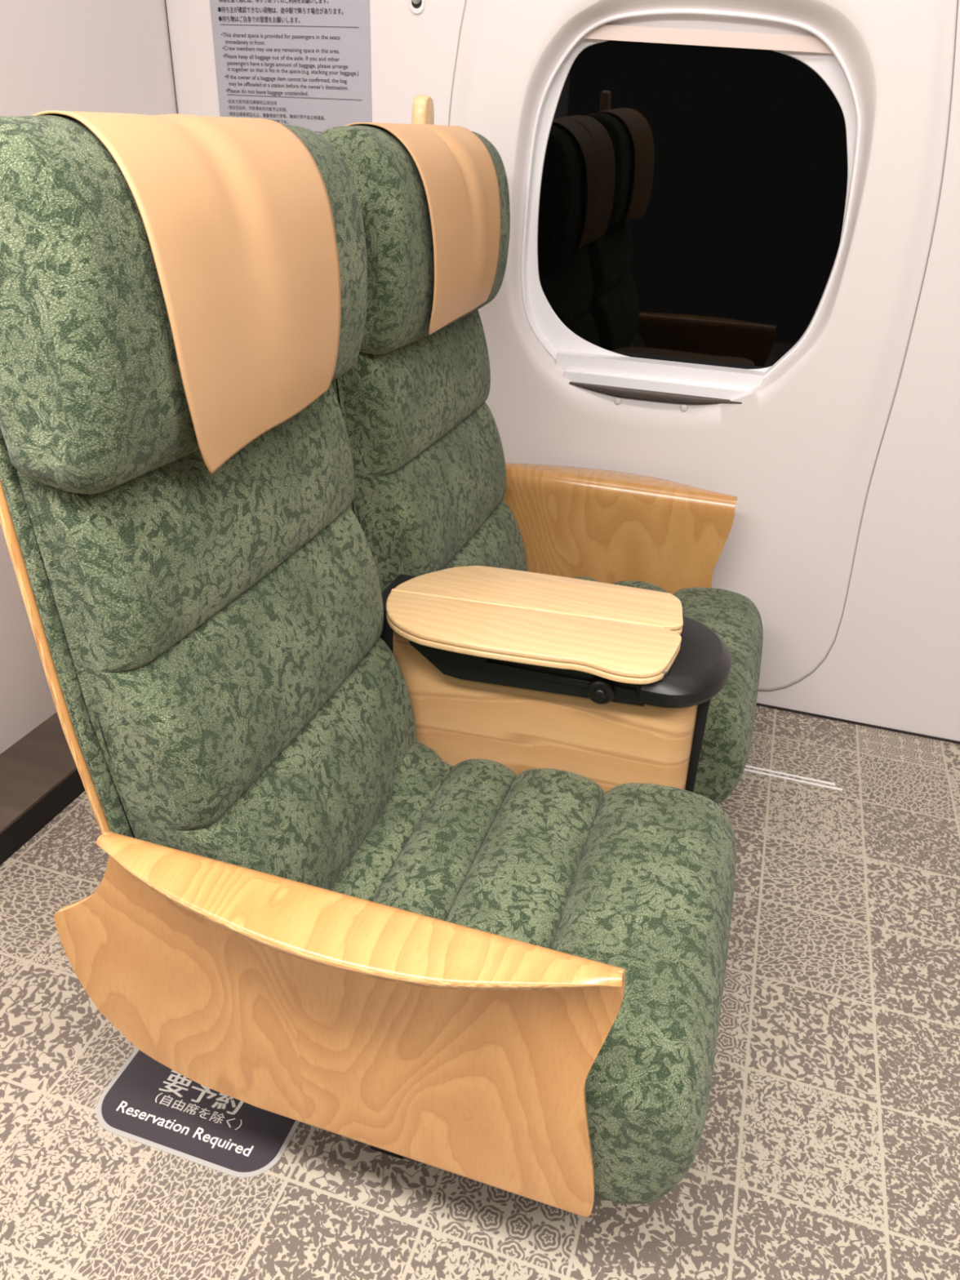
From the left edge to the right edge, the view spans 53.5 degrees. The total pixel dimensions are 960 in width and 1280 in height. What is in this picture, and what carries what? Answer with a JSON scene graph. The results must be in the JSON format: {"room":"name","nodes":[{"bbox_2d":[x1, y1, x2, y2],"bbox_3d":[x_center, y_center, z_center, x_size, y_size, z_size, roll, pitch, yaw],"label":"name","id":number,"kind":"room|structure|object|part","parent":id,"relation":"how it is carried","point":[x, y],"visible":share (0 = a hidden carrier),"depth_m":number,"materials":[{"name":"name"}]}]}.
{"room":"train carriage","nodes":[
{"label":"train carriage","id":0,"kind":"room"},
{"bbox_2d":[0,0,177,754],"bbox_3d":[-1.323,-0.208,0.698,0.050,2.200,3.960,11,29,14],"label":"wall","id":1,"kind":"structure","parent":0,"point":[77,55],"depth_m":1.98,"materials":[{"name":"white plastic"}]},
{"bbox_2d":[164,0,177,114],"bbox_3d":[-0.712,-1.036,2.329,0.002,2.150,0.056,11,29,14],"label":"trim","id":2,"kind":"structure","parent":1,"relation":"attached to","point":[165,0],"depth_m":2.16,"materials":[{"name":"black"}]},
{"bbox_2d":[0,705,959,1279],"bbox_3d":[0.757,1.163,0.707,4.495,0.050,4.020,11,29,14],"label":"floor","id":3,"kind":"structure","parent":0,"point":[828,1148],"depth_m":1.42,"materials":[{"name":"tile"}]},
{"bbox_2d":[0,768,84,865],"bbox_3d":[-1.263,0.757,1.163,0.177,0.066,3.925,11,29,14],"label":"platform","id":4,"kind":"object","parent":3,"relation":"on","point":[52,804],"depth_m":1.93,"materials":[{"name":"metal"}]},
{"bbox_2d":[0,711,76,834],"bbox_3d":[-1.261,0.726,1.146,0.179,0.006,3.925,11,29,14],"label":"platform","id":5,"kind":"object","parent":4,"relation":"on","point":[32,767],"depth_m":2.01,"materials":[{"name":"brown wood"}]},
{"bbox_2d":[96,1047,300,1177],"bbox_3d":[-0.394,0.662,1.478,0.300,0.002,0.302,11,29,14],"label":"floor sticker","id":6,"kind":"object","parent":3,"relation":"on","point":[148,1103],"visible":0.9,"depth_m":1.40,"materials":[{"name":"black plastic"}]},
{"bbox_2d":[0,110,736,1217],"bbox_3d":[-0.056,0.062,1.202,0.840,1.347,0.768,11,29,14],"label":"seat","id":7,"kind":"object","parent":3,"relation":"on","point":[481,971],"visible":1,"depth_m":1.09,"materials":[{"name":"green fabric"}]},
{"bbox_3d":[-0.271,0.029,1.321,0.229,0.695,0.591,11,29,14],"label":"backrest","id":8,"kind":"part","parent":7,"relation":"part of","materials":[{"name":"green fabric"}]},
{"bbox_3d":[-0.204,0.451,1.067,0.693,0.415,0.100,11,29,14],"label":"panel","id":9,"kind":"part","parent":7,"relation":"part of","materials":[{"name":"brown wood"}]},
{"bbox_2d":[330,759,736,1204],"bbox_3d":[0.033,0.415,1.375,0.626,0.237,0.580,11,29,14],"label":"seat cushion","id":10,"kind":"object","parent":7,"relation":"on","point":[638,878],"depth_m":1.30,"materials":[{"name":"green fabric"}]},
{"bbox_2d":[319,94,763,804],"bbox_3d":[0.195,-0.303,1.897,0.833,1.347,0.761,11,29,14],"label":"seat","id":11,"kind":"object","parent":3,"relation":"on","point":[435,489],"visible":0.66,"depth_m":1.75,"materials":[{"name":"green fabric"}]},
{"bbox_3d":[-0.054,-0.289,1.925,0.229,0.695,0.591,11,29,14],"label":"backrest","id":12,"kind":"part","parent":11,"relation":"part of","materials":[{"name":"green fabric"}]},
{"bbox_3d":[0.246,-0.208,2.320,0.693,0.415,0.100,11,29,14],"label":"panel","id":13,"kind":"part","parent":11,"relation":"part of","materials":[{"name":"brown wood"}]},
{"bbox_2d":[572,576,763,804],"bbox_3d":[0.271,0.066,2.038,0.626,0.237,0.580,11,29,14],"label":"seat cushion","id":14,"kind":"object","parent":11,"relation":"on","point":[731,615],"depth_m":1.88,"materials":[{"name":"green fabric"}]},
{"bbox_2d":[379,565,731,793],"bbox_3d":[0.106,0.221,1.700,0.587,0.606,0.304,11,29,14],"label":"console","id":15,"kind":"object","parent":3,"relation":"on","point":[611,686],"visible":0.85,"depth_m":1.54,"materials":[{"name":"brown wood"}]},
{"bbox_3d":[0.097,0.223,1.639,0.511,0.460,0.046,11,29,14],"label":"console panel","id":16,"kind":"part","parent":15,"relation":"part of","materials":[{"name":"brown wood"}]},
{"bbox_3d":[0.185,0.080,1.459,0.042,0.042,0.022,11,29,14],"label":"lock knob","id":17,"kind":"part","parent":15,"relation":"part of","materials":[{"name":"black plastic"}]},
{"bbox_2d":[743,764,842,791],"bbox_3d":[0.206,0.222,2.341,1.310,0.002,0.022,11,29,14],"label":"trim","id":18,"kind":"structure","parent":3,"relation":"on","point":[746,766],"depth_m":2.21,"materials":[{"name":"white metal"}]},
{"bbox_2d":[164,0,959,741],"bbox_3d":[1.380,-0.664,1.777,4.440,2.250,0.056,11,29,14],"label":"wall","id":19,"kind":"structure","parent":0,"point":[893,660],"depth_m":2.14,"materials":[{"name":"white plastic"}]},
{"bbox_2d":[209,0,372,133],"bbox_3d":[-0.412,-1.362,2.039,0.378,0.498,0.014,11,29,14],"label":"notice","id":20,"kind":"object","parent":19,"relation":"attached to","point":[306,64],"visible":0.88,"depth_m":2.09,"materials":[{"name":"grey paper"}]},
{"bbox_2d":[409,0,424,14],"bbox_3d":[-0.130,-1.329,1.952,0.033,0.076,0.009,11,29,14],"label":"hook","id":21,"kind":"object","parent":19,"relation":"attached to","point":[417,6],"depth_m":1.96,"materials":[{"name":"white"}]},
{"bbox_2d":[448,0,957,690],"bbox_3d":[0.406,-0.770,2.070,1.032,1.941,0.067,11,29,14],"label":"window panel","id":22,"kind":"object","parent":19,"relation":"attached to","point":[797,455],"visible":0.75,"depth_m":2.07,"materials":[{"name":"white plastic"}]},
{"bbox_2d":[520,8,861,411],"bbox_3d":[0.423,-0.883,2.030,0.687,0.772,0.093,11,29,14],"label":"window","id":23,"kind":"structure","parent":22,"relation":"attached to","point":[691,173],"depth_m":2.03,"materials":[{"name":"white"}]},
{"bbox_3d":[0.410,-0.621,2.196,0.470,0.041,0.043,11,29,14],"label":"sill","id":24,"kind":"part","parent":23,"relation":"part of","materials":[{"name":"white plastic"}]},
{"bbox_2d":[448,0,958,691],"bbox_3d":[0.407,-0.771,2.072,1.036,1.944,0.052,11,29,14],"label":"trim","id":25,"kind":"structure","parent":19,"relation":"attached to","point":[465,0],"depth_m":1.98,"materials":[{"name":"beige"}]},
{"bbox_2d":[755,702,959,744],"bbox_3d":[1.455,0.302,2.294,4.260,0.006,0.014,11,29,14],"label":"baseboard","id":26,"kind":"structure","parent":19,"relation":"attached to","point":[757,704],"depth_m":2.42,"materials":[{"name":"black"}]}
]}

